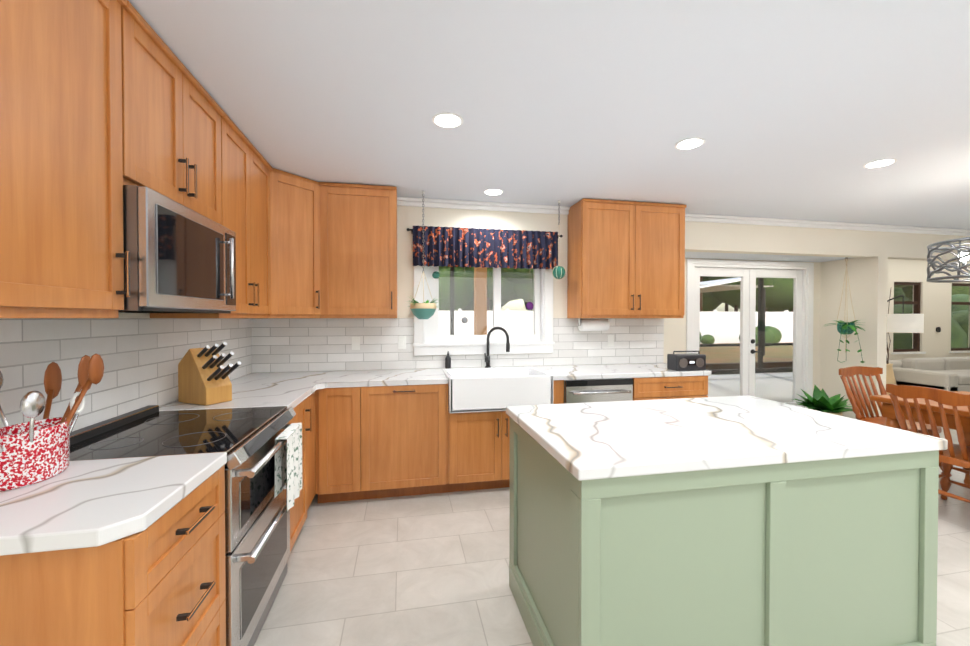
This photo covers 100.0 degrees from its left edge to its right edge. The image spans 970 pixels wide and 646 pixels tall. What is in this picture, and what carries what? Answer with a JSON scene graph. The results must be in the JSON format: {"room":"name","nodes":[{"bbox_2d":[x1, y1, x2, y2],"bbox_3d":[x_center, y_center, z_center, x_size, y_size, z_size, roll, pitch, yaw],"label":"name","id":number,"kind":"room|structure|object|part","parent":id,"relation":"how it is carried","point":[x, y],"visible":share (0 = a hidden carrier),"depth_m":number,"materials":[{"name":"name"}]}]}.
{"room":"dining room and kitchen","nodes":[
{"label":"dining room and kitchen","id":0,"kind":"room"},
{"bbox_2d":[0,313,245,406],"bbox_3d":[-1.391,0.148,0.187,0.140,2.460,6.890,0,1,-11],"label":"wall","id":1,"kind":"structure","parent":0,"point":[134,315],"depth_m":1.90,"materials":[{"name":"paint tile"},{"name":"grout"}]},
{"bbox_2d":[0,0,143,317],"bbox_3d":[-1.336,-0.550,1.120,0.336,1.072,0.573,0,1,-11],"label":"upper cabinet","id":2,"kind":"object","parent":1,"relation":"attached to","point":[102,102],"depth_m":1.15,"materials":[{"name":"brown wood"}]},
{"bbox_2d":[0,318,251,431],"bbox_3d":[-1.698,0.207,2.086,0.008,0.462,2.730,0,1,-11],"label":"tile backsplash","id":3,"kind":"structure","parent":1,"relation":"attached to","point":[142,358],"depth_m":1.78,"materials":[{"name":"white tile"}]},
{"bbox_2d":[144,20,219,223],"bbox_3d":[-1.455,-0.784,1.709,0.336,0.617,0.760,0,1,-11],"label":"upper cabinet","id":4,"kind":"object","parent":1,"relation":"attached to","point":[182,120],"depth_m":1.71,"materials":[{"name":"brown wood"}]},
{"bbox_2d":[118,185,235,312],"bbox_3d":[-1.402,-0.258,1.726,0.444,0.425,0.756,0,1,-11],"label":"microwave","id":5,"kind":"object","parent":4,"relation":"attached to","point":[182,259],"visible":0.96,"depth_m":1.55,"materials":[{"name":"silver metal"}]},
{"bbox_2d":[150,107,275,317],"bbox_3d":[-1.589,-0.566,2.471,0.374,1.072,0.906,0,1,-11],"label":"upper cabinet","id":6,"kind":"object","parent":1,"relation":"attached to","point":[247,180],"depth_m":2.48,"materials":[{"name":"brown wood"}]},
{"bbox_2d":[128,0,969,261],"bbox_3d":[4.690,-0.997,2.243,13.000,0.460,8.540,0,1,-11],"label":"ceiling","id":7,"kind":"structure","parent":0,"point":[799,109],"depth_m":1.99,"materials":[{"name":"white paint"}]},
{"bbox_2d":[407,191,439,318],"bbox_3d":[-0.519,-0.576,3.486,0.329,1.089,0.273,0,1,-11],"label":"bowl planter","id":8,"kind":"object","parent":7,"relation":"hanging from","point":[425,310],"visible":1,"depth_m":3.42,"materials":[{"name":"ceramic"}]},
{"bbox_2d":[432,112,462,127],"bbox_3d":[-0.202,-1.103,2.215,0.166,0.006,0.172,0,1,-11],"label":"recessed light","id":9,"kind":"object","parent":7,"relation":"in","point":[447,120],"depth_m":2.21,"materials":[{"name":"white plastic"}]},
{"bbox_2d":[484,189,502,194],"bbox_3d":[0.072,-1.118,3.470,0.156,0.006,0.154,0,1,-11],"label":"recessed light","id":10,"kind":"object","parent":7,"relation":"in","point":[489,191],"depth_m":3.47,"materials":[{"name":"white plastic"}]},
{"bbox_2d":[552,201,565,279],"bbox_3d":[0.682,-0.761,3.753,0.132,0.725,0.132,0,1,-11],"label":"float","id":11,"kind":"object","parent":7,"relation":"hanging from","point":[558,272],"visible":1,"depth_m":3.72,"materials":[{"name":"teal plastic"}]},
{"bbox_2d":[675,138,704,149],"bbox_3d":[1.261,-1.107,2.513,0.168,0.006,0.168,0,1,-11],"label":"recessed light","id":12,"kind":"object","parent":7,"relation":"in","point":[690,143],"depth_m":2.51,"materials":[{"name":"white plastic"}]},
{"bbox_2d":[825,257,865,362],"bbox_3d":[4.302,-0.167,4.867,0.443,1.262,0.425,0,1,-11],"label":"planter","id":13,"kind":"object","parent":7,"relation":"hanging from","point":[845,328],"visible":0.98,"depth_m":4.82,"materials":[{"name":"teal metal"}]},
{"bbox_2d":[863,159,896,167],"bbox_3d":[2.744,-1.111,2.831,0.173,0.006,0.159,0,1,-11],"label":"recessed light","id":14,"kind":"object","parent":7,"relation":"in","point":[884,162],"depth_m":2.83,"materials":[{"name":"white plastic"}]},
{"bbox_2d":[926,237,969,282],"bbox_3d":[3.671,-0.717,2.948,0.639,0.795,0.639,0,1,-11],"label":"pendant chandelier","id":15,"kind":"object","parent":7,"relation":"hanging from","point":[962,255],"visible":1,"depth_m":3.03,"materials":[{"name":"grey metal"}]},
{"bbox_2d":[254,426,969,645],"bbox_3d":[4.641,1.413,2.261,13.100,0.120,8.540,0,1,-11],"label":"floor","id":16,"kind":"structure","parent":0,"point":[424,570],"depth_m":2.18,"materials":[{"name":"tile"}]},
{"bbox_2d":[0,459,226,645],"bbox_3d":[-1.168,0.929,1.113,0.642,0.874,0.498,0,1,-11],"label":"base cabinet","id":17,"kind":"object","parent":16,"relation":"on","point":[118,552],"depth_m":0.95,"materials":[{"name":"brown wood"}]},
{"bbox_2d":[0,452,226,558],"bbox_3d":[-1.165,0.471,1.097,0.655,0.040,0.520,0,1,-11],"label":"countertop","id":18,"kind":"structure","parent":17,"relation":"on","point":[92,505],"depth_m":1.03,"materials":[{"name":"white stone"}]},
{"bbox_2d":[0,354,103,490],"bbox_3d":[-1.325,0.273,1.160,0.261,0.352,0.455,0,1,-11],"label":"utensil crock","id":19,"kind":"object","parent":18,"relation":"on","point":[33,451],"visible":1,"depth_m":1.17,"materials":[{"name":"red ceramic"}]},
{"bbox_2d":[70,405,301,645],"bbox_3d":[-1.241,0.886,1.742,0.746,0.944,0.756,0,1,-11],"label":"range","id":20,"kind":"object","parent":16,"relation":"on","point":[261,447],"visible":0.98,"depth_m":1.66,"materials":[{"name":"silver metal"}]},
{"bbox_2d":[274,423,301,512],"bbox_3d":[-0.938,0.685,1.959,0.066,0.343,0.275,0,1,-11],"label":"towel","id":21,"kind":"object","parent":20,"relation":"hanging from","point":[288,459],"depth_m":1.91,"materials":[{"name":"white fabric"}]},
{"bbox_2d":[289,411,307,551],"bbox_3d":[-1.413,0.914,2.328,0.642,0.874,0.452,0,1,-11],"label":"base cabinet","id":22,"kind":"object","parent":16,"relation":"on","point":[298,513],"depth_m":2.53,"materials":[{"name":"brown wood"}]},
{"bbox_2d":[328,411,371,502],"bbox_3d":[-1.105,0.903,3.290,0.378,0.874,0.642,0,1,-11],"label":"base cabinet","id":23,"kind":"object","parent":16,"relation":"on","point":[349,432],"depth_m":2.99,"materials":[{"name":"brown wood"}]},
{"bbox_2d":[372,407,459,498],"bbox_3d":[-0.660,0.902,3.380,0.771,0.874,0.642,0,1,-11],"label":"base cabinet","id":24,"kind":"object","parent":16,"relation":"on","point":[416,450],"depth_m":3.09,"materials":[{"name":"brown wood"}]},
{"bbox_2d":[159,363,710,414],"bbox_3d":[0.087,0.447,3.126,3.912,0.040,1.434,0,1,-11],"label":"countertop","id":25,"kind":"structure","parent":24,"relation":"on","point":[321,390],"depth_m":3.12,"materials":[{"name":"white stone"}]},
{"bbox_2d":[178,342,240,405],"bbox_3d":[-1.501,0.270,2.236,0.352,0.331,0.143,0,1,24],"label":"knife block","id":26,"kind":"object","parent":25,"relation":"on","point":[203,377],"visible":1,"depth_m":2.20,"materials":[{"name":"brown wood"}]},
{"bbox_2d":[445,351,450,368],"bbox_3d":[-0.335,0.338,3.704,0.052,0.162,0.061,0,1,-11],"label":"soap dispenser","id":27,"kind":"object","parent":25,"relation":"on","point":[448,359],"depth_m":3.69,"materials":[{"name":"grey plastic"}]},
{"bbox_2d":[484,327,509,366],"bbox_3d":[0.104,0.226,3.729,0.220,0.386,0.167,0,1,-11],"label":"faucet","id":28,"kind":"object","parent":25,"relation":"on","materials":[{"name":"black metal"}]},
{"bbox_2d":[440,367,555,414],"bbox_3d":[0.083,0.548,3.455,0.836,0.271,0.580,0,1,-11],"label":"sink","id":29,"kind":"object","parent":25,"relation":"in","point":[484,372],"depth_m":3.54,"materials":[{"name":"white ceramic"}]},
{"bbox_2d":[667,351,705,370],"bbox_3d":[1.805,0.334,3.648,0.295,0.170,0.144,0,1,-11],"label":"radio","id":30,"kind":"object","parent":25,"relation":"on","point":[686,362],"visible":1,"depth_m":3.59,"materials":[{"name":"grey plastic"}]},
{"bbox_2d":[460,411,509,490],"bbox_3d":[0.069,1.012,3.529,0.839,0.649,0.642,0,1,-11],"label":"base cabinet","id":31,"kind":"object","parent":16,"relation":"on","point":[484,439],"depth_m":3.20,"materials":[{"name":"brown wood"}]},
{"bbox_2d":[564,378,632,403],"bbox_3d":[0.895,0.900,3.654,0.606,0.871,0.676,0,1,-11],"label":"dishwasher","id":32,"kind":"object","parent":16,"relation":"on","point":[596,390],"visible":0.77,"depth_m":3.36,"materials":[{"name":"silver metal"}]},
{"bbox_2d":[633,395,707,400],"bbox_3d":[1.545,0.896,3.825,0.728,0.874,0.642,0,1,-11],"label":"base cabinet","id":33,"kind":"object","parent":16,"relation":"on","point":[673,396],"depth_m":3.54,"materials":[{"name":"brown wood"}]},
{"bbox_2d":[508,415,947,645],"bbox_3d":[0.926,0.917,1.832,1.468,0.881,0.878,0,1,-11],"label":"kitchen island","id":34,"kind":"object","parent":16,"relation":"on","point":[748,520],"depth_m":1.43,"materials":[{"name":"green wood"}]},
{"bbox_2d":[506,395,947,478],"bbox_3d":[0.926,0.455,1.827,1.490,0.040,0.900,0,1,-11],"label":"island countertop","id":35,"kind":"structure","parent":34,"relation":"on","point":[614,437],"depth_m":1.60,"materials":[{"name":"white stone"}]},
{"bbox_2d":[791,385,851,415],"bbox_3d":[4.101,1.049,4.867,0.680,0.544,0.643,0,1,-11],"label":"floor plant","id":36,"kind":"object","parent":16,"relation":"on","point":[821,400],"visible":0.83,"depth_m":4.84,"materials":[{"name":"green plant"}]},
{"bbox_2d":[839,366,942,470],"bbox_3d":[3.685,0.882,3.707,0.504,0.912,0.578,0,1,-11],"label":"dining chair","id":37,"kind":"object","parent":16,"relation":"on","point":[859,402],"visible":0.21,"depth_m":3.88,"materials":[{"name":"brown wood"}]},
{"bbox_2d":[886,289,896,394],"bbox_3d":[6.345,0.372,6.497,0.319,1.860,0.333,0,1,-11],"label":"vase","id":38,"kind":"object","parent":16,"relation":"on","point":[890,377],"visible":0.38,"depth_m":6.41,"materials":[{"name":"beige"}]},
{"bbox_2d":[887,295,923,332],"bbox_3d":[5.744,0.457,6.008,0.490,1.701,1.030,0,1,-11],"label":"arc floor lamp","id":39,"kind":"object","parent":16,"relation":"on","point":[905,323],"visible":0.56,"depth_m":5.55,"materials":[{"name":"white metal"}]},
{"bbox_2d":[869,391,969,484],"bbox_3d":[3.722,0.967,2.509,1.000,0.764,1.720,0,1,-11],"label":"dining table","id":40,"kind":"object","parent":16,"relation":"on","point":[888,411],"visible":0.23,"depth_m":3.01,"materials":[{"name":"brown wood"}]},
{"bbox_2d":[886,384,969,502],"bbox_3d":[3.269,0.892,2.825,0.578,0.912,0.504,0,1,-11],"label":"dining chair","id":41,"kind":"object","parent":16,"relation":"on","point":[954,454],"visible":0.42,"depth_m":2.77,"materials":[{"name":"brown wood"}]},
{"bbox_2d":[887,357,969,391],"bbox_3d":[7.776,0.936,6.587,2.400,0.729,0.950,0,1,-11],"label":"sofa","id":42,"kind":"object","parent":16,"relation":"on","point":[952,374],"visible":0.58,"depth_m":6.39,"materials":[{"name":"grey fabric"}]},
{"bbox_2d":[273,206,969,372],"bbox_3d":[2.490,0.097,4.413,9.140,2.460,0.140,0,1,-11],"label":"wall","id":43,"kind":"structure","parent":0,"point":[710,237],"depth_m":4.32,"materials":[{"name":"beige paint"}]},
{"bbox_2d":[276,169,327,317],"bbox_3d":[-1.577,-0.574,3.167,0.671,1.072,0.671,0,1,-11],"label":"upper cabinet","id":44,"kind":"object","parent":43,"relation":"attached to","point":[301,202],"depth_m":3.10,"materials":[{"name":"brown wood"}]},
{"bbox_2d":[328,182,396,317],"bbox_3d":[-1.068,-0.577,3.422,0.643,1.072,0.373,0,1,-11],"label":"upper cabinet","id":45,"kind":"object","parent":43,"relation":"attached to","point":[362,219],"depth_m":3.29,"materials":[{"name":"brown wood"}]},
{"bbox_2d":[252,318,663,372],"bbox_3d":[-0.066,0.187,3.822,3.894,0.462,0.008,0,1,-11],"label":"tile backsplash","id":46,"kind":"structure","parent":43,"relation":"attached to","point":[278,344],"depth_m":3.66,"materials":[{"name":"white tile"}]},
{"bbox_2d":[352,337,359,349],"bbox_3d":[-1.141,0.180,3.597,0.070,0.115,0.006,0,1,-11],"label":"electrical outlet plate","id":47,"kind":"object","parent":46,"relation":"attached to","point":[356,342],"depth_m":3.60,"materials":[{"name":"white plastic"}]},
{"bbox_2d":[398,336,405,348],"bbox_3d":[-0.749,0.179,3.676,0.070,0.115,0.006,0,1,-11],"label":"electrical outlet plate","id":48,"kind":"object","parent":46,"relation":"attached to","point":[401,339],"depth_m":3.67,"materials":[{"name":"white plastic"}]},
{"bbox_2d":[608,335,613,345],"bbox_3d":[1.261,0.174,4.082,0.070,0.115,0.006,0,1,-11],"label":"electrical outlet plate","id":49,"kind":"object","parent":46,"relation":"attached to","point":[610,337],"depth_m":4.08,"materials":[{"name":"white plastic"}]},
{"bbox_2d":[413,265,554,355],"bbox_3d":[-0.005,-0.291,3.877,1.350,1.170,0.176,0,1,-11],"label":"kitchen window","id":50,"kind":"structure","parent":43,"relation":"in","point":[427,336],"depth_m":3.88,"materials":[{"name":"white"}]},
{"bbox_2d":[432,271,533,322],"bbox_3d":[-0.007,-0.381,3.873,0.985,0.770,0.024,0,1,-11],"label":"suncatcher","id":51,"kind":"object","parent":50,"relation":"hanging from","point":[436,275],"visible":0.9,"depth_m":3.83,"materials":[{"name":"purple glass"}]},
{"bbox_2d":[407,226,562,269],"bbox_3d":[0.022,-0.688,3.767,1.467,0.355,0.130,0,1,-11],"label":"valance curtain","id":52,"kind":"object","parent":43,"relation":"attached to","point":[470,247],"visible":1,"depth_m":3.73,"materials":[{"name":"multicoloured fabric"}]},
{"bbox_2d":[567,198,686,319],"bbox_3d":[1.356,-0.583,3.930,1.051,1.072,0.335,0,1,-11],"label":"upper cabinet","id":53,"kind":"object","parent":43,"relation":"attached to","point":[626,259],"depth_m":3.77,"materials":[{"name":"brown wood"}]},
{"bbox_2d":[578,318,608,330],"bbox_3d":[1.032,0.014,3.873,0.310,0.119,0.110,0,1,-11],"label":"paper towel","id":54,"kind":"object","parent":53,"relation":"hanging from","point":[583,324],"depth_m":3.83,"materials":[{"name":"white paper"}]},
{"bbox_2d":[397,197,969,235],"bbox_3d":[2.441,-1.096,4.286,9.000,0.069,0.062,0,1,-11],"label":"crown molding","id":55,"kind":"structure","parent":43,"relation":"attached to","point":[469,205],"depth_m":4.25,"materials":[{"name":"white wood"}]},
{"bbox_2d":[664,258,820,390],"bbox_3d":[3.073,0.258,5.216,2.800,2.120,0.140,0,1,-11],"label":"wall","id":56,"kind":"structure","parent":0,"point":[674,334],"depth_m":5.04,"materials":[{"name":"beige paint"}]},
{"bbox_2d":[686,259,813,407],"bbox_3d":[3.394,0.262,5.265,1.890,2.109,0.161,0,1,-11],"label":"french door","id":57,"kind":"structure","parent":56,"relation":"in","point":[749,273],"depth_m":5.25,"materials":[{"name":"glass"},{"name":"white painted wood"},{"name":"black metal"}]},
{"bbox_2d":[819,256,887,418],"bbox_3d":[4.580,0.088,5.176,0.140,2.460,0.810,0,1,-11],"label":"wall","id":58,"kind":"structure","parent":0,"point":[867,283],"depth_m":5.02,"materials":[{"name":"beige paint"}]},
{"bbox_2d":[887,259,969,359],"bbox_3d":[7.653,0.065,7.138,5.140,2.460,0.140,0,1,-11],"label":"wall","id":59,"kind":"structure","parent":0,"point":[935,304],"depth_m":7.08,"materials":[{"name":"beige paint"}]},
{"bbox_2d":[891,282,969,353],"bbox_3d":[8.414,-0.088,7.254,3.100,1.234,0.130,0,1,-11],"label":"living room window","id":60,"kind":"structure","parent":59,"relation":"in","point":[916,310],"depth_m":7.08,"materials":[{"name":"brown"}]},
{"label":"outside","id":61,"kind":"structure","parent":0,"visible":0},
{"bbox_2d":[439,266,968,402],"bbox_3d":[12.591,-5.402,40.089,83.220,13.129,65.890,0,1,-11],"label":"garden","id":62,"kind":"object","parent":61,"point":[772,308],"depth_m":20.30,"materials":[{"name":"green plant"}]},
{"bbox_3d":[3.880,-0.134,7.277,19.000,2.866,4.890,0,1,-11],"label":"lanai frame","id":63,"kind":"part","parent":62,"relation":"part of","materials":[{"name":"brown metal"}]}
]}

